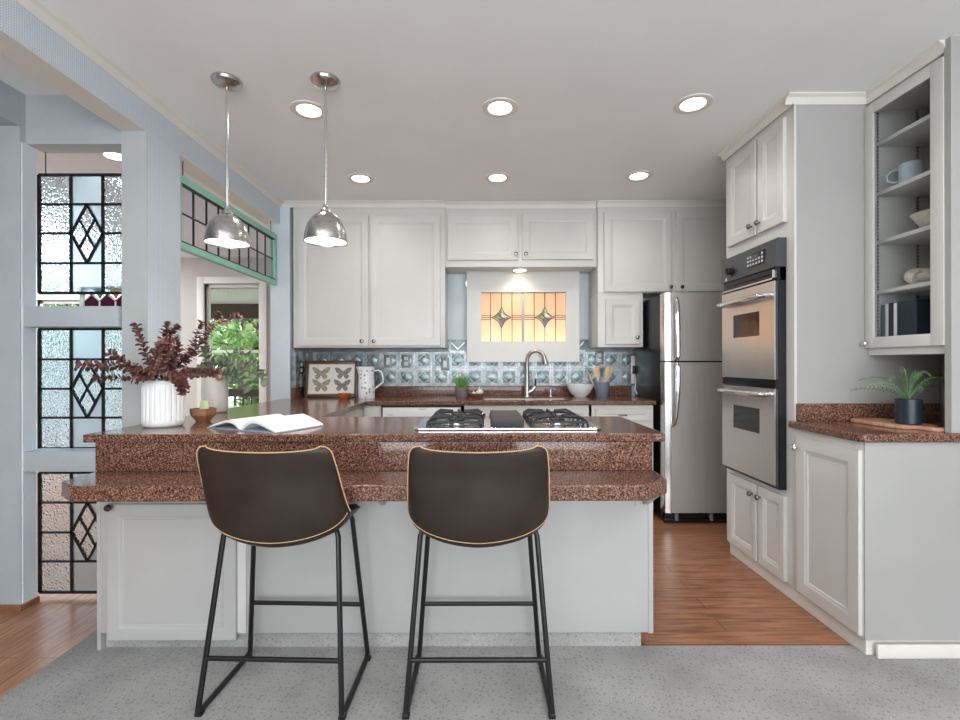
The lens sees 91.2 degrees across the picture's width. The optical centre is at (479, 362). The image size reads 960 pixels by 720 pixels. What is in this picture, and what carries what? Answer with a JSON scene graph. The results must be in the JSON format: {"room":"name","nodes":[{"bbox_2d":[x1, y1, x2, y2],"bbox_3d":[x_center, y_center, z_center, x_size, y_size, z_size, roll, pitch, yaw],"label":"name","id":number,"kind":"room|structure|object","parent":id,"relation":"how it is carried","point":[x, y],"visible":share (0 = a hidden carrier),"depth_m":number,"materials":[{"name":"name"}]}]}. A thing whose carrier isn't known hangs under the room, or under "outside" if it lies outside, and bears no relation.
{"room":"kitchen","nodes":[
{"label":"kitchen","id":0,"kind":"room"},
{"bbox_2d":[0,80,19,125],"bbox_3d":[-4.022,-1.236,-0.355,3.560,0.167,5.289,0,0,0],"label":"trim","id":1,"kind":"structure","parent":0,"point":[9,96],"depth_m":2.25,"materials":[{"name":"paint"}]},
{"bbox_2d":[0,92,25,604],"bbox_3d":[-4.020,-0.056,2.325,3.560,2.527,0.070,0,0,0],"label":"column","id":2,"kind":"structure","parent":0,"point":[11,137],"depth_m":2.29,"materials":[{"name":"paint"}]},
{"bbox_2d":[24,448,96,471],"bbox_3d":[-2.005,0.483,2.350,0.468,0.098,0.100,0,0,0],"label":"trim","id":3,"kind":"structure","parent":2,"relation":"attached to","point":[42,459],"depth_m":2.30,"materials":[{"name":"paint"}]},
{"bbox_2d":[37,472,96,593],"bbox_3d":[-2.011,0.856,2.409,0.504,0.648,0.013,0,0,0],"label":"glass panel","id":4,"kind":"object","parent":3,"relation":"hanging from","point":[67,530],"visible":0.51,"depth_m":2.41,"materials":[{"name":"black"}]},
{"bbox_2d":[23,306,121,327],"bbox_3d":[-2.006,-0.228,2.350,0.468,0.101,0.100,0,0,0],"label":"trim","id":5,"kind":"structure","parent":2,"relation":"attached to","point":[33,316],"depth_m":2.30,"materials":[{"name":"paint"}]},
{"bbox_2d":[37,328,121,448],"bbox_3d":[-2.013,0.132,2.410,0.504,0.627,0.012,0,0,0],"label":"glass panel","id":6,"kind":"object","parent":5,"relation":"hanging from","point":[70,407],"visible":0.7,"depth_m":2.41,"materials":[{"name":"black"}]},
{"bbox_2d":[79,295,121,306],"bbox_3d":[-1.868,-0.314,2.423,0.415,0.167,0.046,0,0,0],"label":"glass strip","id":7,"kind":"object","parent":5,"relation":"attached to","point":[91,300],"visible":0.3,"depth_m":2.44,"materials":[{"name":"glass"}]},
{"bbox_2d":[36,258,270,448],"bbox_3d":[-3.760,-0.056,5.960,4.080,2.527,0.120,0,0,0],"label":"wall","id":8,"kind":"structure","parent":0,"point":[190,268],"depth_m":5.90,"materials":[{"name":"white paint"}]},
{"bbox_2d":[36,293,120,430],"bbox_3d":[-4.985,-0.015,5.930,1.300,1.720,0.180,0,0,0],"label":"window","id":9,"kind":"structure","parent":8,"relation":"in","point":[45,300],"depth_m":5.88,"materials":[{"name":"paint"}]},
{"bbox_2d":[197,277,266,407],"bbox_3d":[-3.104,-0.204,5.930,0.867,1.750,0.180,0,0,0],"label":"window","id":10,"kind":"structure","parent":8,"relation":"in","point":[245,296],"depth_m":5.95,"materials":[{"name":"paint"}]},
{"bbox_2d":[147,132,180,379],"bbox_3d":[-1.702,0.030,2.449,0.125,2.346,0.253,0,0,0],"label":"trim","id":11,"kind":"structure","parent":0,"point":[163,162],"depth_m":2.44,"materials":[{"name":"blue paint"}]},
{"bbox_2d":[270,203,301,400],"bbox_3d":[-1.640,-0.060,4.930,0.160,2.527,2.140,0,0,0],"label":"wall","id":12,"kind":"structure","parent":0,"point":[281,294],"depth_m":3.86,"materials":[{"name":"blue paint"}]},
{"bbox_2d":[0,29,279,223],"bbox_3d":[-1.706,-1.145,0.430,0.123,0.004,6.860,0,0,0],"label":"trim","id":13,"kind":"structure","parent":12,"relation":"attached to","point":[10,47],"depth_m":2.05,"materials":[{"name":"paint"}]},
{"bbox_2d":[0,0,279,222],"bbox_3d":[-1.705,-1.235,0.430,0.125,0.177,6.860,0,0,0],"label":"ceiling beam","id":14,"kind":"structure","parent":12,"relation":"attached to","point":[15,20],"depth_m":2.10,"materials":[{"name":"blue paint"}]},
{"bbox_2d":[14,0,283,206],"bbox_3d":[-1.623,-1.301,0.430,0.038,0.045,6.860,0,0,0],"label":"trim","id":15,"kind":"structure","parent":12,"relation":"attached to","point":[37,8],"depth_m":2.18,"materials":[{"name":"paint"}]},
{"bbox_2d":[180,161,276,284],"bbox_3d":[-1.681,-0.890,3.217,0.037,0.506,1.275,0,0,0],"label":"transom","id":16,"kind":"object","parent":12,"relation":"hanging from","point":[198,205],"visible":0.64,"depth_m":3.02,"materials":[{"name":"green paint"}]},
{"bbox_2d":[0,472,850,697],"bbox_3d":[-1.097,1.232,1.500,9.400,0.060,9.000,0,0,0],"label":"floor","id":17,"kind":"structure","parent":0,"point":[704,595],"depth_m":2.25,"materials":[{"name":"brown wood"}]},
{"bbox_2d":[21,142,36,603],"bbox_3d":[-2.237,0.062,2.331,0.006,2.284,0.070,0,0,0],"label":"trim","id":18,"kind":"structure","parent":17,"relation":"on","point":[28,153],"depth_m":2.33,"materials":[{"name":"paint"}]},
{"bbox_2d":[121,131,147,427],"bbox_3d":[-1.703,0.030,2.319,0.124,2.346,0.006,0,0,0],"label":"column","id":19,"kind":"structure","parent":17,"relation":"on","point":[134,194],"depth_m":2.32,"materials":[{"name":"paint"}]},
{"bbox_2d":[337,406,382,416],"bbox_3d":[-1.189,0.730,3.340,0.860,0.805,1.620,0,0,0],"label":"base cabinet","id":20,"kind":"object","parent":17,"relation":"on","point":[365,411],"visible":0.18,"depth_m":3.59,"materials":[{"name":"paint"}]},
{"bbox_2d":[83,386,664,470],"bbox_3d":[-0.142,0.324,3.058,2.975,0.239,2.265,0,0,0],"label":"countertop","id":21,"kind":"structure","parent":20,"relation":"on","point":[355,443],"depth_m":1.94,"materials":[{"name":"stone"}]},
{"bbox_2d":[141,380,184,427],"bbox_3d":[-1.474,0.186,2.190,0.172,0.213,0.172,0,0,0],"label":"vase","id":22,"kind":"object","parent":21,"relation":"on","point":[161,406],"visible":0.84,"depth_m":2.12,"materials":[{"name":"white ceramic"}]},
{"bbox_2d":[74,311,243,395],"bbox_3d":[-1.471,0.009,2.145,0.703,0.529,0.251,0,0,-10],"label":"plant","id":23,"kind":"object","parent":22,"relation":"in","point":[165,368],"visible":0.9,"depth_m":2.14,"materials":[{"name":"red plant"}]},
{"bbox_2d":[189,407,216,421],"bbox_3d":[-1.390,0.260,2.360,0.124,0.066,0.107,0,0,-12],"label":"wooden bowl","id":24,"kind":"object","parent":21,"relation":"on","point":[199,415],"visible":0.96,"depth_m":2.32,"materials":[{"name":"brown wood"}]},
{"bbox_2d":[199,400,208,408],"bbox_3d":[-1.385,0.234,2.360,0.048,0.092,0.042,0,0,0],"label":"candle","id":25,"kind":"object","parent":24,"relation":"in","point":[203,404],"visible":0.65,"depth_m":2.35,"materials":[{"name":"green wax"}]},
{"bbox_2d":[201,375,228,412],"bbox_3d":[-1.578,0.177,2.799,0.145,0.232,0.144,0,0,0],"label":"vase","id":26,"kind":"object","parent":21,"relation":"on","point":[213,391],"visible":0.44,"depth_m":2.74,"materials":[{"name":"ceramic"}]},
{"bbox_2d":[194,345,267,393],"bbox_3d":[-1.460,0.083,2.792,0.473,0.380,0.281,0,0,0],"label":"eucalyptus","id":27,"kind":"object","parent":26,"relation":"in","point":[230,372],"visible":0.71,"depth_m":2.75,"materials":[{"name":"green plant"}]},
{"bbox_2d":[207,414,324,433],"bbox_3d":[-0.977,0.267,2.152,0.432,0.050,0.278,0,0,25],"label":"open book","id":28,"kind":"object","parent":21,"relation":"on","point":[274,423],"visible":1,"depth_m":2.07,"materials":[{"name":"white paper"}]},
{"bbox_2d":[304,361,358,397],"bbox_3d":[-1.267,0.137,4.016,0.445,0.314,0.070,0,0,-3],"label":"print","id":29,"kind":"object","parent":21,"relation":"on","point":[323,379],"visible":1,"depth_m":4.01,"materials":[{"name":"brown paper"}]},
{"bbox_2d":[338,393,350,398],"bbox_3d":[-1.108,0.270,3.840,0.106,0.045,0.106,0,0,0],"label":"dish","id":30,"kind":"object","parent":21,"relation":"on","point":[341,395],"visible":0.98,"depth_m":3.81,"materials":[{"name":"brown ceramic"}]},
{"bbox_2d":[356,367,383,398],"bbox_3d":[-0.927,0.161,3.919,0.209,0.262,0.140,0,0,27],"label":"pitcher","id":31,"kind":"object","parent":21,"relation":"on","point":[366,387],"visible":1,"depth_m":3.88,"materials":[{"name":"ceramic"}]},
{"bbox_2d":[453,373,470,397],"bbox_3d":[-0.151,0.186,3.975,0.158,0.208,0.167,0,0,0],"label":"succulent plant","id":32,"kind":"object","parent":21,"relation":"on","point":[461,391],"visible":1,"depth_m":3.94,"materials":[{"name":"green plant"}]},
{"bbox_2d":[468,392,485,397],"bbox_3d":[-0.025,0.271,3.970,0.150,0.038,0.150,0,0,0],"label":"wooden dish","id":33,"kind":"object","parent":21,"relation":"on","point":[474,395],"visible":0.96,"depth_m":3.92,"materials":[{"name":"brown wood"}]},
{"bbox_2d":[414,408,600,430],"bbox_3d":[0.119,0.263,2.243,0.812,0.054,0.455,0,0,0],"label":"gas cooktop","id":34,"kind":"object","parent":21,"relation":"in","point":[441,420],"visible":1,"depth_m":2.09,"materials":[{"name":"metal"}]},
{"bbox_2d":[490,410,523,426],"bbox_3d":[0.122,0.261,2.235,0.141,0.036,0.370,0,0,0],"label":"vent","id":35,"kind":"object","parent":34,"relation":"attached to","point":[498,418],"depth_m":2.06,"materials":[{"name":"silver metal"}]},
{"bbox_2d":[414,416,600,430],"bbox_3d":[0.119,0.284,2.243,0.812,0.011,0.455,0,0,0],"label":"steel tray","id":36,"kind":"object","parent":34,"relation":"on","point":[487,424],"depth_m":2.05,"materials":[{"name":"silver metal"}]},
{"bbox_2d":[484,398,566,399],"bbox_3d":[0.376,0.380,3.850,0.688,0.158,0.298,0,0,0],"label":"sink","id":37,"kind":"object","parent":21,"relation":"in","point":[484,398],"visible":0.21,"depth_m":4.00,"materials":[{"name":"metal"}]},
{"bbox_2d":[522,349,547,396],"bbox_3d":[0.472,0.084,4.062,0.231,0.410,0.100,0,0,7],"label":"faucet","id":38,"kind":"object","parent":21,"relation":"on","point":[527,391],"visible":1,"depth_m":4.05,"materials":[{"name":"metal"}]},
{"bbox_2d":[548,388,556,396],"bbox_3d":[0.625,0.254,4.050,0.072,0.070,0.035,0,0,34],"label":"soap pump","id":39,"kind":"object","parent":21,"relation":"on","point":[550,390],"visible":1,"depth_m":4.05,"materials":[{"name":"metal"}]},
{"bbox_2d":[567,384,592,396],"bbox_3d":[0.858,0.236,4.030,0.224,0.105,0.224,0,0,0],"label":"serving bowl","id":40,"kind":"object","parent":21,"relation":"on","point":[577,390],"visible":1,"depth_m":3.96,"materials":[{"name":"white ceramic"}]},
{"bbox_2d":[594,382,609,396],"bbox_3d":[1.044,0.225,4.020,0.128,0.126,0.128,0,0,0],"label":"utensil crock","id":41,"kind":"object","parent":21,"relation":"on","point":[601,388],"visible":0.96,"depth_m":3.97,"materials":[{"name":"blue"}]},
{"bbox_2d":[593,367,599,381],"bbox_3d":[1.002,0.157,4.010,0.076,0.241,0.010,0,0,0],"label":"wooden utensil","id":42,"kind":"object","parent":41,"relation":"in","point":[596,371],"visible":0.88,"depth_m":4.01,"materials":[{"name":"brown wood"}]},
{"bbox_2d":[604,365,610,381],"bbox_3d":[1.077,0.149,4.021,0.079,0.258,0.015,0,0,0],"label":"wooden utensil","id":43,"kind":"object","parent":41,"relation":"in","point":[607,370],"visible":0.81,"depth_m":4.02,"materials":[{"name":"brown wood"}]},
{"bbox_2d":[606,366,613,381],"bbox_3d":[1.101,0.151,4.040,0.094,0.252,0.010,0,0,0],"label":"wooden utensil","id":44,"kind":"object","parent":41,"relation":"in","point":[611,370],"visible":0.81,"depth_m":4.04,"materials":[{"name":"brown wood"}]},
{"bbox_2d":[97,442,658,649],"bbox_3d":[-0.439,0.761,2.172,2.322,0.872,0.695,0,0,0],"label":"base cabinet","id":45,"kind":"object","parent":17,"relation":"on","point":[157,561],"depth_m":1.97,"materials":[{"name":"paint"}]},
{"bbox_2d":[62,470,666,501],"bbox_3d":[-0.435,0.474,1.831,2.303,0.059,0.253,0,0,0],"label":"bar ledge","id":46,"kind":"object","parent":45,"relation":"attached to","point":[565,485],"visible":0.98,"depth_m":1.71,"materials":[{"name":"stone"}]},
{"bbox_2d":[383,406,461,416],"bbox_3d":[-0.446,0.725,3.854,0.603,0.792,0.532,0,0,0],"label":"dishwasher","id":47,"kind":"object","parent":17,"relation":"on","point":[388,411],"visible":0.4,"depth_m":3.59,"materials":[{"name":"white"}]},
{"bbox_2d":[462,405,590,415],"bbox_3d":[0.359,0.722,3.856,0.991,0.795,0.528,0,0,0],"label":"base cabinet","id":48,"kind":"object","parent":17,"relation":"on","point":[582,410],"visible":0.06,"depth_m":3.61,"materials":[{"name":"paint"}]},
{"bbox_2d":[591,405,652,428],"bbox_3d":[1.094,0.720,3.840,0.472,0.795,0.560,0,0,0],"label":"base cabinet","id":49,"kind":"object","parent":17,"relation":"on","point":[640,414],"visible":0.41,"depth_m":3.60,"materials":[{"name":"paint"}]},
{"bbox_2d":[635,293,726,522],"bbox_3d":[1.733,0.335,3.793,0.736,1.716,0.734,0,0,0],"label":"refrigerator","id":50,"kind":"object","parent":17,"relation":"on","point":[678,365],"visible":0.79,"depth_m":3.49,"materials":[{"name":"silver metal"}]},
{"bbox_2d":[726,105,939,602],"bbox_3d":[1.903,-0.066,2.663,0.773,2.525,0.644,0,0,0],"label":"tall cabinet","id":51,"kind":"object","parent":17,"relation":"on","point":[800,179],"visible":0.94,"depth_m":2.34,"materials":[{"name":"paint"}]},
{"bbox_2d":[717,237,786,489],"bbox_3d":[1.771,0.004,2.665,0.658,1.290,0.536,0,0,0],"label":"double wall oven","id":52,"kind":"object","parent":51,"relation":"in","point":[753,304],"visible":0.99,"depth_m":2.56,"materials":[{"name":"silver metal"}]},
{"bbox_2d":[791,428,959,654],"bbox_3d":[2.410,0.758,2.123,1.783,0.875,0.435,0,0,0],"label":"base cabinet","id":53,"kind":"object","parent":17,"relation":"on","point":[877,525],"visible":0.93,"depth_m":1.91,"materials":[{"name":"paint"}]},
{"bbox_2d":[788,403,959,442],"bbox_3d":[2.417,0.259,2.115,1.768,0.120,0.453,0,0,0],"label":"countertop","id":54,"kind":"structure","parent":53,"relation":"on","point":[830,419],"depth_m":2.26,"materials":[{"name":"stone"}]},
{"bbox_2d":[850,418,944,431],"bbox_3d":[1.901,0.278,2.130,0.195,0.016,0.370,0,0,-4],"label":"cutting board","id":55,"kind":"object","parent":54,"relation":"on","point":[883,422],"visible":0.98,"depth_m":2.08,"materials":[{"name":"brown wood"}]},
{"bbox_2d":[850,366,944,424],"bbox_3d":[1.899,0.141,2.059,0.434,0.259,0.208,0,0,0],"label":"potted fern","id":56,"kind":"object","parent":55,"relation":"on","point":[907,411],"visible":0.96,"depth_m":2.06,"materials":[{"name":"green plant"}]},
{"bbox_2d":[876,644,959,658],"bbox_3d":[2.452,1.163,1.899,1.700,0.055,0.014,0,0,0],"label":"baseboard","id":57,"kind":"structure","parent":53,"relation":"attached to","point":[883,651],"depth_m":1.89,"materials":[{"name":"paint"}]},
{"bbox_2d":[0,0,959,257],"bbox_3d":[-1.103,-1.385,1.500,9.400,0.120,9.000,0,0,0],"label":"ceiling","id":58,"kind":"structure","parent":0,"point":[595,85],"depth_m":2.19,"materials":[{"name":"paint"}]},
{"bbox_2d":[26,95,120,152],"bbox_3d":[-2.005,-1.202,2.370,0.475,0.242,0.100,0,0,0],"label":"trim","id":59,"kind":"structure","parent":58,"relation":"attached to","point":[54,123],"depth_m":2.32,"materials":[{"name":"paint"}]},
{"bbox_2d":[37,152,121,294],"bbox_3d":[-2.014,-0.717,2.410,0.504,0.730,0.012,0,0,0],"label":"glass panel","id":60,"kind":"object","parent":59,"relation":"hanging from","point":[79,215],"visible":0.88,"depth_m":2.41,"materials":[{"name":"black"}]},
{"bbox_2d":[97,153,120,161],"bbox_3d":[-2.325,-1.318,2.998,0.188,0.008,0.188,0,0,0],"label":"recessed light","id":61,"kind":"object","parent":58,"relation":"in","point":[116,157],"visible":0.48,"depth_m":2.99,"materials":[{"name":"paint"}]},
{"bbox_2d":[203,71,250,248],"bbox_3d":[-1.184,-0.941,2.200,0.196,0.767,0.196,0,0,0],"label":"pendant lamp","id":62,"kind":"object","parent":58,"relation":"hanging from","point":[224,230],"visible":1,"depth_m":2.17,"materials":[{"name":"silver metal"}]},
{"bbox_2d":[205,239,247,246],"bbox_3d":[-1.183,-0.566,2.200,0.182,0.006,0.182,0,0,0],"label":"diffuser","id":63,"kind":"object","parent":62,"relation":"attached to","point":[213,242],"depth_m":2.20,"materials":[{"name":"white glass"}]},
{"bbox_2d":[290,100,327,119],"bbox_3d":[-0.895,-1.321,2.460,0.188,0.008,0.188,0,0,0],"label":"recessed light","id":64,"kind":"object","parent":58,"relation":"in","point":[306,109],"visible":0.97,"depth_m":2.44,"materials":[{"name":"paint"}]},
{"bbox_2d":[303,71,346,246],"bbox_3d":[-0.723,-0.945,2.200,0.196,0.760,0.196,0,0,0],"label":"pendant lamp","id":65,"kind":"object","parent":58,"relation":"hanging from","point":[324,228],"visible":1,"depth_m":2.16,"materials":[{"name":"silver metal"}]},
{"bbox_2d":[305,237,345,244],"bbox_3d":[-0.722,-0.574,2.200,0.182,0.006,0.182,0,0,0],"label":"diffuser","id":66,"kind":"object","parent":65,"relation":"attached to","point":[309,240],"depth_m":2.20,"materials":[{"name":"white glass"}]},
{"bbox_2d":[347,173,373,183],"bbox_3d":[-0.856,-1.321,3.371,0.188,0.008,0.188,0,0,0],"label":"recessed light","id":67,"kind":"object","parent":58,"relation":"in","point":[360,178],"visible":1,"depth_m":3.36,"materials":[{"name":"paint"}]},
{"bbox_2d":[485,172,510,182],"bbox_3d":[0.126,-1.323,3.362,0.188,0.008,0.188,0,0,0],"label":"recessed light","id":68,"kind":"object","parent":58,"relation":"in","point":[496,177],"visible":1,"depth_m":3.35,"materials":[{"name":"paint"}]},
{"bbox_2d":[482,97,517,117],"bbox_3d":[0.104,-1.323,2.441,0.188,0.008,0.188,0,0,0],"label":"recessed light","id":69,"kind":"object","parent":58,"relation":"in","point":[499,107],"visible":1,"depth_m":2.43,"materials":[{"name":"paint"}]},
{"bbox_2d":[625,170,652,180],"bbox_3d":[1.126,-1.325,3.335,0.188,0.008,0.188,0,0,0],"label":"recessed light","id":70,"kind":"object","parent":58,"relation":"in","point":[640,175],"visible":1,"depth_m":3.32,"materials":[{"name":"paint"}]},
{"bbox_2d":[673,93,712,113],"bbox_3d":[1.091,-1.325,2.408,0.188,0.008,0.188,0,0,0],"label":"recessed light","id":71,"kind":"object","parent":58,"relation":"in","point":[693,103],"visible":1,"depth_m":2.40,"materials":[{"name":"paint"}]},
{"bbox_2d":[0,631,959,719],"bbox_3d":[0.943,1.226,-0.450,5.320,0.064,5.100,0,0,0],"label":"floor","id":72,"kind":"structure","parent":0,"point":[824,682],"depth_m":1.74,"materials":[{"name":"grey carpet"}]},
{"bbox_2d":[194,445,370,719],"bbox_3d":[-0.705,0.734,1.737,0.516,0.928,0.439,0,0,2],"label":"bar stool","id":73,"kind":"object","parent":72,"relation":"on","point":[292,498],"visible":1,"depth_m":1.57,"materials":[{"name":"brown leather"}]},
{"bbox_2d":[402,445,555,719],"bbox_3d":[-0.004,0.732,1.732,0.516,0.928,0.439,0,0,0],"label":"bar stool","id":74,"kind":"object","parent":72,"relation":"on","point":[464,499],"visible":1,"depth_m":1.56,"materials":[{"name":"brown leather"}]},
{"bbox_2d":[284,200,725,208],"bbox_3d":[0.347,-1.305,3.866,3.900,0.045,0.068,0,0,0],"label":"trim","id":75,"kind":"structure","parent":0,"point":[378,203],"depth_m":3.86,"materials":[{"name":"paint"}]},
{"bbox_2d":[448,274,650,395],"bbox_3d":[1.020,-0.066,4.260,5.160,2.527,0.120,0,0,0],"label":"wall","id":76,"kind":"structure","parent":0,"point":[457,290],"depth_m":4.20,"materials":[{"name":"blue paint"}]},
{"bbox_2d":[293,207,447,348],"bbox_3d":[-0.913,-0.725,4.010,1.248,1.197,0.378,0,0,0],"label":"upper cabinet","id":77,"kind":"object","parent":76,"relation":"attached to","point":[387,288],"visible":0.97,"depth_m":3.86,"materials":[{"name":"paint"}]},
{"bbox_2d":[290,339,634,387],"bbox_3d":[-0.069,-0.002,4.031,2.978,0.411,0.338,0,0,0],"label":"tile backsplash","id":78,"kind":"structure","parent":76,"relation":"attached to","point":[425,364],"depth_m":4.18,"materials":[{"name":"tile"}]},
{"bbox_2d":[299,361,302,373],"bbox_3d":[-1.518,0.037,3.990,0.010,0.116,0.072,0,0,0],"label":"outlet","id":79,"kind":"object","parent":78,"relation":"attached to","point":[300,362],"visible":1,"depth_m":3.98,"materials":[{"name":"grey plastic"}]},
{"bbox_2d":[384,355,391,367],"bbox_3d":[-0.818,-0.016,4.178,0.072,0.116,0.011,0,0,0],"label":"light switch","id":80,"kind":"object","parent":78,"relation":"attached to","point":[387,358],"visible":1,"depth_m":4.18,"materials":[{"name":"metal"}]},
{"bbox_2d":[402,355,409,367],"bbox_3d":[-0.658,-0.017,4.178,0.072,0.116,0.010,0,0,0],"label":"wall outlet","id":81,"kind":"object","parent":78,"relation":"attached to","point":[405,358],"visible":1,"depth_m":4.18,"materials":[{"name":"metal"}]},
{"bbox_2d":[441,358,448,370],"bbox_3d":[-0.311,0.009,4.178,0.072,0.116,0.011,0,0,0],"label":"light switch","id":82,"kind":"object","parent":78,"relation":"attached to","point":[444,361],"visible":1,"depth_m":4.18,"materials":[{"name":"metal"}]},
{"bbox_2d":[595,351,603,363],"bbox_3d":[1.063,-0.047,4.178,0.072,0.116,0.010,0,0,0],"label":"wall outlet","id":83,"kind":"object","parent":78,"relation":"attached to","point":[599,355],"visible":1,"depth_m":4.18,"materials":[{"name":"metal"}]},
{"bbox_2d":[631,356,636,393],"bbox_3d":[1.372,0.111,4.117,0.044,0.352,0.141,0,0,-5],"label":"cord","id":84,"kind":"object","parent":78,"relation":"attached to","point":[633,377],"visible":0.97,"depth_m":4.18,"materials":[{"name":"white plastic"}]},
{"bbox_2d":[445,204,596,273],"bbox_3d":[0.339,-1.062,4.025,1.260,0.528,0.348,0,0,0],"label":"upper cabinet","id":85,"kind":"object","parent":76,"relation":"attached to","point":[533,239],"visible":0.98,"depth_m":3.89,"materials":[{"name":"paint"}]},
{"bbox_2d":[512,268,526,271],"bbox_3d":[0.338,-0.790,3.990,0.128,0.015,0.128,0,0,0],"label":"puck light","id":86,"kind":"object","parent":85,"relation":"attached to","point":[513,269],"visible":1,"depth_m":3.96,"materials":[{"name":"paint"}]},
{"bbox_2d":[465,271,578,361],"bbox_3d":[0.369,-0.408,4.136,0.993,0.796,0.091,0,0,0],"label":"window","id":87,"kind":"structure","parent":76,"relation":"in","point":[511,314],"depth_m":4.09,"materials":[{"name":"paint"}]},
{"bbox_2d":[589,293,642,347],"bbox_3d":[1.156,-0.353,4.010,0.370,0.446,0.378,0,0,0],"label":"upper cabinet","id":88,"kind":"object","parent":76,"relation":"attached to","point":[615,319],"visible":1,"depth_m":3.86,"materials":[{"name":"paint"}]},
{"bbox_2d":[589,207,725,297],"bbox_3d":[1.628,-0.954,4.010,1.317,0.749,0.378,0,0,0],"label":"upper cabinet","id":89,"kind":"object","parent":76,"relation":"attached to","point":[649,251],"visible":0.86,"depth_m":3.86,"materials":[{"name":"paint"}]},
{"bbox_2d":[894,398,922,424],"bbox_3d":[1.900,0.215,2.085,0.094,0.110,0.094,0,0,0],"label":"pot","id":90,"kind":"object","parent":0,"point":[907,411],"depth_m":2.05,"materials":[{"name":"blue ceramic"}]},
{"bbox_2d":[940,36,959,432],"bbox_3d":[2.759,-0.069,3.056,1.682,2.527,2.288,0,0,0],"label":"wall","id":91,"kind":"structure","parent":0,"point":[949,362],"depth_m":1.91,"materials":[{"name":"white paint"}]},
{"bbox_2d":[718,40,944,161],"bbox_3d":[1.722,-1.307,2.467,0.410,0.045,1.065,0,0,0],"label":"trim","id":92,"kind":"structure","parent":91,"relation":"attached to","point":[935,50],"depth_m":2.32,"materials":[{"name":"paint"}]},
{"bbox_2d":[860,54,944,354],"bbox_3d":[2.090,-0.684,2.137,0.413,1.290,0.406,0,0,0],"label":"upper cabinet","id":93,"kind":"object","parent":91,"relation":"attached to","point":[904,126],"visible":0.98,"depth_m":2.12,"materials":[{"name":"paint"}]},
{"bbox_3d":[-5.850,-0.052,1.550,0.100,2.527,9.100,0,0,0],"label":"wall","id":94,"kind":"structure","parent":0,"visible":0},
{"bbox_2d":[0,596,39,611],"bbox_3d":[-4.010,1.194,2.325,3.575,0.028,0.100,0,0,0],"label":"baseboard","id":95,"kind":"structure","parent":94,"relation":"attached to","point":[3,607],"depth_m":2.28,"materials":[{"name":"brown wood"}]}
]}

